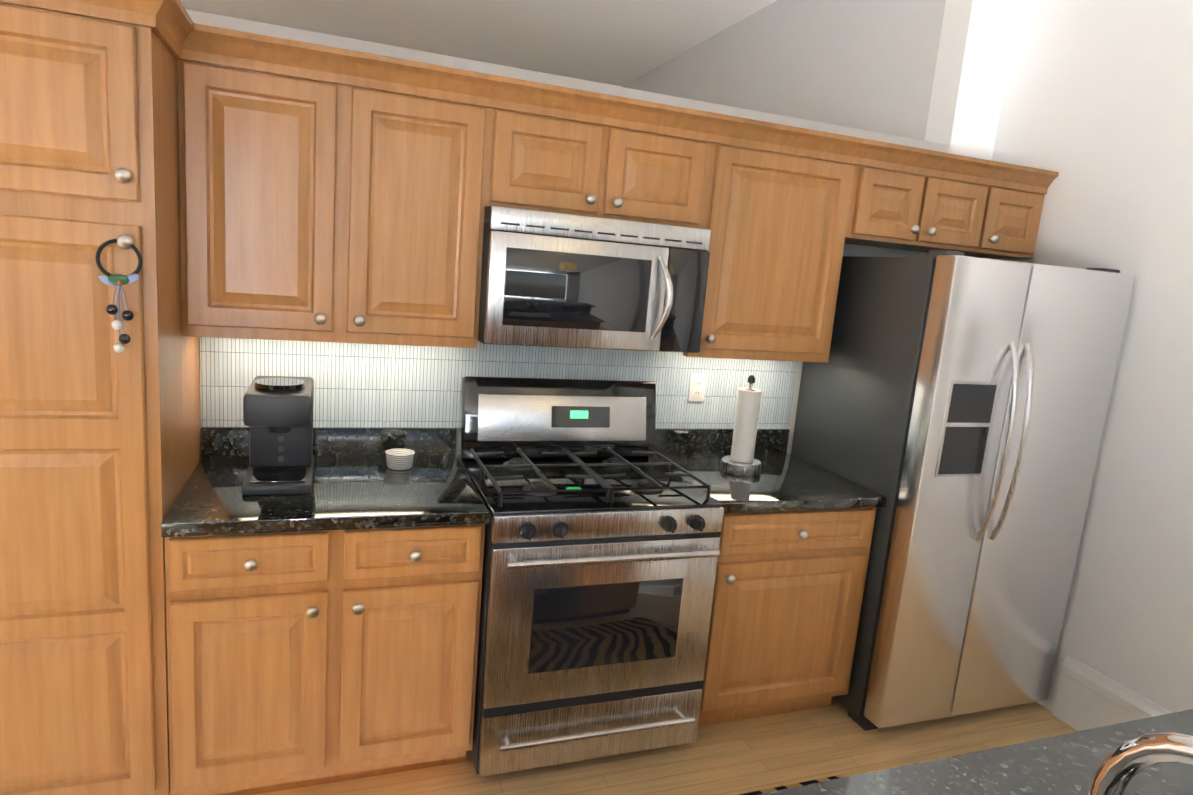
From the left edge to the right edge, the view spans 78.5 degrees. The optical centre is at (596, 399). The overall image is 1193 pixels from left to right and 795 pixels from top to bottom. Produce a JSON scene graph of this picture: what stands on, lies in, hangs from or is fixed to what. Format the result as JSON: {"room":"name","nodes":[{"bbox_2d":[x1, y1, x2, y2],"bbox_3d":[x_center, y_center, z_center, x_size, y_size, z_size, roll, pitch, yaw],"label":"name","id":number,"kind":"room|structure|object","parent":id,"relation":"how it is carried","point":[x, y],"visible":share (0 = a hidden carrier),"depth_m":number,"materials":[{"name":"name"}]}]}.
{"room":"kitchen","nodes":[
{"label":"kitchen","id":0,"kind":"room"},
{"bbox_2d":[180,0,776,85],"bbox_3d":[-2.213,-2.511,2.835,8.650,0.120,6.064,1,11,-20],"label":"ceiling","id":1,"kind":"structure","parent":0,"point":[619,42],"depth_m":5.50,"materials":[{"name":"white paint"}]},
{"bbox_2d":[186,9,949,457],"bbox_3d":[-2.312,-0.076,2.104,8.020,2.300,0.120,1,11,-20],"label":"wall","id":2,"kind":"structure","parent":0,"point":[242,25],"depth_m":2.65,"materials":[{"name":"white paint"}]},
{"bbox_2d":[177,59,496,346],"bbox_3d":[-0.803,-0.597,2.299,0.850,0.760,0.328,1,11,-20],"label":"upper cabinet","id":3,"kind":"object","parent":2,"relation":"attached to","point":[317,211],"depth_m":2.14,"materials":[{"name":"brown wood"}]},
{"bbox_2d":[200,337,797,428],"bbox_3d":[-0.219,-0.083,2.794,2.305,0.388,0.008,1,11,-20],"label":"tile backsplash","id":4,"kind":"structure","parent":2,"relation":"attached to","point":[371,385],"depth_m":2.66,"materials":[{"name":"white tile"}]},
{"bbox_2d":[688,374,706,401],"bbox_3d":[0.418,-0.049,3.024,0.072,0.116,0.008,1,11,-20],"label":"outlet","id":5,"kind":"object","parent":4,"relation":"attached to","point":[697,387],"visible":1,"depth_m":3.02,"materials":[{"name":"white plastic"}]},
{"bbox_2d":[493,109,716,228],"bbox_3d":[-0.028,-0.795,2.539,0.764,0.330,0.328,1,11,-20],"label":"upper cabinet","id":6,"kind":"object","parent":2,"relation":"attached to","point":[541,163],"depth_m":2.39,"materials":[{"name":"brown wood"}]},
{"bbox_2d":[478,206,710,352],"bbox_3d":[-0.036,-0.409,2.543,0.756,0.425,0.460,1,11,-20],"label":"microwave","id":7,"kind":"object","parent":6,"relation":"attached to","point":[550,279],"visible":1,"depth_m":2.36,"materials":[{"name":"silver metal"}]},
{"bbox_2d":[683,143,864,362],"bbox_3d":[0.602,-0.573,2.815,0.616,0.760,0.328,1,11,-20],"label":"upper cabinet","id":8,"kind":"object","parent":2,"relation":"attached to","point":[780,224],"depth_m":2.67,"materials":[{"name":"brown wood"}]},
{"bbox_2d":[853,166,1044,257],"bbox_3d":[1.365,-0.785,3.048,0.970,0.300,0.328,1,11,-20],"label":"upper cabinet","id":9,"kind":"object","parent":2,"relation":"attached to","point":[898,210],"depth_m":2.90,"materials":[{"name":"brown wood"}]},
{"bbox_2d":[0,0,1058,193],"bbox_3d":[0.082,-0.932,2.372,3.850,0.085,0.658,1,11,-20],"label":"crown molding","id":10,"kind":"structure","parent":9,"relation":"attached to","point":[178,31],"depth_m":2.24,"materials":[{"name":"brown wood"}]},
{"bbox_2d":[255,696,1077,794],"bbox_3d":[-1.768,1.309,1.440,8.650,0.100,10.400,1,11,-20],"label":"floor","id":11,"kind":"structure","parent":0,"point":[741,756],"depth_m":2.55,"materials":[{"name":"brown wood"}]},
{"bbox_2d":[0,2,200,794],"bbox_3d":[-1.506,0.096,2.000,0.648,2.130,0.674,1,11,-20],"label":"pantry","id":12,"kind":"object","parent":11,"relation":"on","point":[100,440],"visible":1,"depth_m":1.78,"materials":[{"name":"brown wood"}]},
{"bbox_2d":[161,427,489,794],"bbox_3d":[-0.849,0.655,2.361,0.845,1.012,0.662,1,11,-20],"label":"base cabinet","id":13,"kind":"object","parent":11,"relation":"on","point":[325,630],"visible":1,"depth_m":2.10,"materials":[{"name":"brown wood"}]},
{"bbox_2d":[241,376,313,494],"bbox_3d":[-0.977,0.089,2.260,0.190,0.315,0.350,1,11,-20],"label":"coffee maker","id":14,"kind":"object","parent":13,"relation":"on","point":[278,415],"visible":1,"depth_m":2.16,"materials":[{"name":"black plastic"}]},
{"bbox_2d":[385,448,414,469],"bbox_3d":[-0.675,0.204,2.508,0.098,0.052,0.098,1,11,-20],"label":"ramekin","id":15,"kind":"object","parent":13,"relation":"on","point":[399,459],"visible":1,"depth_m":2.48,"materials":[{"name":"ceramic"}]},
{"bbox_2d":[458,376,723,776],"bbox_3d":[-0.067,0.577,2.579,0.760,1.217,0.736,1,11,-20],"label":"range","id":16,"kind":"object","parent":11,"relation":"on","point":[603,530],"visible":0.96,"depth_m":2.34,"materials":[{"name":"silver metal"}]},
{"bbox_2d":[651,428,886,725],"bbox_3d":[0.591,0.681,2.890,0.683,1.012,0.662,1,11,-20],"label":"base cabinet","id":17,"kind":"object","parent":11,"relation":"on","point":[794,549],"visible":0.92,"depth_m":2.64,"materials":[{"name":"brown wood"}]},
{"bbox_2d":[720,375,761,476],"bbox_3d":[0.573,0.091,2.797,0.156,0.377,0.156,1,11,-20],"label":"paper towel holder","id":18,"kind":"object","parent":17,"relation":"on","point":[740,460],"visible":1,"depth_m":2.76,"materials":[{"name":"white paper"}]},
{"bbox_2d":[739,775,843,794],"bbox_3d":[-0.051,1.340,1.740,2.180,0.013,0.810,1,11,-20],"label":"rug","id":19,"kind":"object","parent":11,"relation":"on","point":[795,785],"visible":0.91,"depth_m":2.41,"materials":[{"name":"black fabric"}]},
{"bbox_2d":[791,250,1134,730],"bbox_3d":[1.396,0.332,2.998,0.860,1.790,0.813,1,11,-20],"label":"refrigerator","id":20,"kind":"object","parent":11,"relation":"on","point":[952,406],"visible":0.92,"depth_m":2.67,"materials":[{"name":"grey metal"}]},
{"bbox_2d":[758,709,1192,794],"bbox_3d":[0.094,0.995,0.663,2.800,1.090,0.757,1,11,-20],"label":"kitchen island","id":21,"kind":"object","parent":11,"relation":"on","point":[1067,764],"visible":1,"depth_m":0.84,"materials":[{"name":"grey stone"}]},
{"bbox_2d":[1087,732,1192,794],"bbox_3d":[0.481,0.467,0.593,0.171,0.393,0.221,1,11,-20],"label":"faucet","id":22,"kind":"object","parent":21,"relation":"on","point":[1122,765],"visible":1,"depth_m":0.62,"materials":[{"name":"silver metal"}]},
{"bbox_2d":[622,0,1192,712],"bbox_3d":[1.499,-0.689,4.289,0.621,3.360,6.570,1,11,-20],"label":"wall","id":23,"kind":"structure","parent":0,"point":[1090,102],"depth_m":2.86,"materials":[{"name":"white paint"}]},
{"bbox_2d":[1052,655,1171,730],"bbox_3d":[2.721,1.674,0.443,0.159,0.262,5.410,1,11,-20],"label":"baseboard","id":24,"kind":"structure","parent":23,"relation":"attached to","point":[1087,698],"depth_m":2.82,"materials":[{"name":"white"}]}
]}

